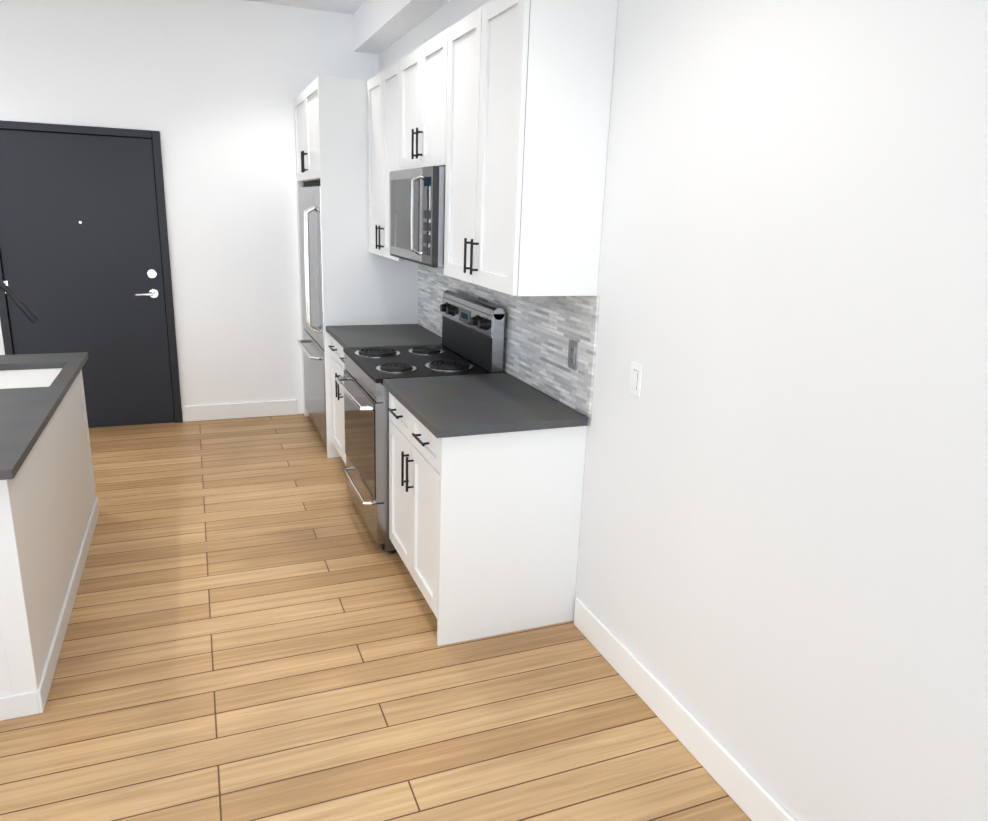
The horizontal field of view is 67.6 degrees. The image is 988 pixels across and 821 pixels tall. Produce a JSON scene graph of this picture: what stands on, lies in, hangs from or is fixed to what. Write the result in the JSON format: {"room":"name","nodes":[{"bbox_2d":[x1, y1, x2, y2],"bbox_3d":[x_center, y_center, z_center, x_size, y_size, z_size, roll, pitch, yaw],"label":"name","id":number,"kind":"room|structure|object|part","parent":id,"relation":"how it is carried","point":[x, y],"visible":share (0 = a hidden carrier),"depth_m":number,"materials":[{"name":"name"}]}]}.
{"room":"kitchen","nodes":[
{"label":"kitchen","id":0,"kind":"room"},
{"bbox_2d":[0,0,378,421],"bbox_3d":[-4.020,-1.285,4.797,6.620,3.050,0.120,-4,16,-22],"label":"wall","id":1,"kind":"structure","parent":0,"point":[235,79],"depth_m":5.39,"materials":[{"name":"white paint"}]},
{"bbox_2d":[0,120,181,427],"bbox_3d":[-2.930,-0.913,5.315,1.112,2.138,0.186,-4,16,-22],"label":"door","id":2,"kind":"structure","parent":1,"relation":"in","point":[84,258],"depth_m":5.25,"materials":[{"name":"grey"}]},
{"bbox_2d":[182,400,296,421],"bbox_3d":[-2.030,-0.001,5.918,0.873,0.125,0.016,-4,16,-22],"label":"baseboard","id":3,"kind":"structure","parent":1,"relation":"attached to","point":[235,410],"depth_m":5.91,"materials":[{"name":"white wood"}]},
{"bbox_2d":[245,0,365,14],"bbox_3d":[-2.681,-1.955,1.451,6.740,0.100,6.740,-4,16,-22],"label":"ceiling","id":4,"kind":"structure","parent":0,"point":[352,7],"depth_m":5.24,"materials":[{"name":"white paint"}]},
{"bbox_2d":[353,0,449,53],"bbox_3d":[0.241,-1.993,2.654,0.190,0.250,6.500,-4,16,-22],"label":"soffit","id":5,"kind":"structure","parent":4,"relation":"attached to","point":[379,26],"depth_m":4.83,"materials":[{"name":"white paint"}]},
{"bbox_2d":[0,414,751,820],"bbox_3d":[-2.794,1.082,2.280,6.740,0.100,6.740,-4,16,-22],"label":"floor","id":6,"kind":"structure","parent":0,"point":[252,632],"depth_m":2.68,"materials":[{"name":"brown wood"}]},
{"bbox_2d":[0,369,99,720],"bbox_3d":[-2.127,0.397,3.061,0.624,0.856,1.794,-4,16,-22],"label":"kitchen island","id":7,"kind":"object","parent":6,"relation":"on","point":[49,508],"depth_m":2.69,"materials":[{"name":"white"}]},
{"bbox_2d":[0,353,87,480],"bbox_3d":[-2.222,-0.021,2.892,0.916,0.032,1.885,-4,16,-22],"label":"island countertop","id":8,"kind":"structure","parent":7,"relation":"on","point":[25,410],"depth_m":2.91,"materials":[{"name":"grey stone"}]},
{"bbox_2d":[0,281,38,322],"bbox_3d":[-2.326,-0.413,3.439,0.368,0.428,0.112,-4,16,-22],"label":"faucet","id":9,"kind":"object","parent":8,"relation":"on","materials":[{"name":"black"}]},
{"bbox_2d":[0,365,59,388],"bbox_3d":[-2.183,-0.033,3.390,0.369,0.227,0.564,-4,16,-22],"label":"sink","id":10,"kind":"object","parent":8,"relation":"in","point":[19,374],"depth_m":3.50,"materials":[{"name":"white ceramic"}]},
{"bbox_2d":[297,186,326,443],"bbox_3d":[-1.061,-0.704,5.431,0.698,1.807,1.013,-4,16,-22],"label":"refrigerator","id":11,"kind":"object","parent":6,"relation":"on","point":[310,234],"visible":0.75,"depth_m":5.11,"materials":[{"name":"silver metal"}]},
{"bbox_3d":[-1.340,-0.927,5.250,0.076,1.028,0.715,-4,16,-22],"label":"handle","id":12,"kind":"part","parent":11,"relation":"part of","materials":[{"name":"silver metal"}]},
{"bbox_2d":[294,76,417,457],"bbox_3d":[-1.034,-1.015,5.392,0.674,2.430,1.168,-4,16,-22],"label":"cabinet","id":13,"kind":"object","parent":6,"relation":"on","point":[362,285],"visible":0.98,"depth_m":4.78,"materials":[{"name":"white wood"}]},
{"bbox_2d":[326,324,441,463],"bbox_3d":[-0.684,-0.034,4.726,0.642,0.915,0.784,-4,16,-22],"label":"base cabinet","id":14,"kind":"object","parent":6,"relation":"on","point":[348,336],"visible":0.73,"depth_m":4.65,"materials":[{"name":"white"}]},
{"bbox_2d":[335,290,504,552],"bbox_3d":[-0.441,0.020,3.954,0.706,1.235,0.786,-4,16,-22],"label":"range","id":15,"kind":"object","parent":6,"relation":"on","point":[472,335],"visible":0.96,"depth_m":3.74,"materials":[{"name":"silver metal"}]},
{"bbox_2d":[383,373,587,645],"bbox_3d":[-0.086,0.381,3.288,0.642,0.915,0.835,-4,16,-22],"label":"base cabinet","id":16,"kind":"object","parent":6,"relation":"on","point":[486,475],"visible":1,"depth_m":2.96,"materials":[{"name":"white wood"}]},
{"bbox_2d":[378,0,987,820],"bbox_3d":[0.335,-0.654,3.079,0.120,3.050,6.740,-4,16,-22],"label":"wall","id":17,"kind":"structure","parent":0,"point":[782,576],"depth_m":1.88,"materials":[{"name":"white paint"}]},
{"bbox_2d":[367,60,411,261],"bbox_3d":[-0.483,-1.436,4.368,0.348,1.040,0.849,-4,16,-22],"label":"upper cabinet","id":18,"kind":"object","parent":17,"relation":"attached to","point":[383,88],"depth_m":4.36,"materials":[{"name":"white wood"}]},
{"bbox_2d":[399,29,446,169],"bbox_3d":[-0.192,-1.472,3.626,0.348,0.558,0.798,-4,16,-22],"label":"upper cabinet","id":19,"kind":"object","parent":17,"relation":"attached to","point":[421,70],"depth_m":3.54,"materials":[{"name":"white wood"}]},
{"bbox_2d":[389,166,445,267],"bbox_3d":[-0.261,-0.982,3.739,0.454,0.443,0.790,-4,16,-22],"label":"microwave","id":20,"kind":"object","parent":19,"relation":"attached to","point":[417,209],"visible":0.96,"depth_m":3.49,"materials":[{"name":"silver metal"}]},
{"bbox_2d":[418,263,599,416],"bbox_3d":[-0.062,-0.514,3.928,0.010,0.473,2.420,-4,16,-22],"label":"tile backsplash","id":21,"kind":"structure","parent":17,"relation":"attached to","point":[540,332],"depth_m":3.27,"materials":[{"name":"tile"}]},
{"bbox_2d":[568,340,577,369],"bbox_3d":[0.319,-0.225,2.989,0.008,0.114,0.070,-4,16,-22],"label":"outlet","id":22,"kind":"object","parent":21,"relation":"attached to","point":[573,355],"visible":1,"depth_m":2.98,"materials":[{"name":"grey plastic"}]},
{"bbox_2d":[443,0,617,295],"bbox_3d":[0.086,-1.040,2.998,0.348,1.040,0.878,-4,16,-22],"label":"upper cabinet","id":23,"kind":"object","parent":17,"relation":"attached to","point":[499,110],"depth_m":2.67,"materials":[{"name":"white wood"}]},
{"bbox_2d":[628,361,642,396],"bbox_3d":[0.496,-0.110,2.592,0.009,0.114,0.070,-4,16,-22],"label":"switch plate","id":24,"kind":"object","parent":17,"relation":"attached to","point":[635,378],"visible":1,"depth_m":2.58,"materials":[{"name":"white plastic"}]},
{"bbox_2d":[574,598,795,820],"bbox_3d":[0.885,1.224,1.835,0.016,0.125,2.904,-4,16,-22],"label":"baseboard","id":25,"kind":"structure","parent":17,"relation":"attached to","point":[748,793],"depth_m":2.43,"materials":[{"name":"white wood"}]}
]}

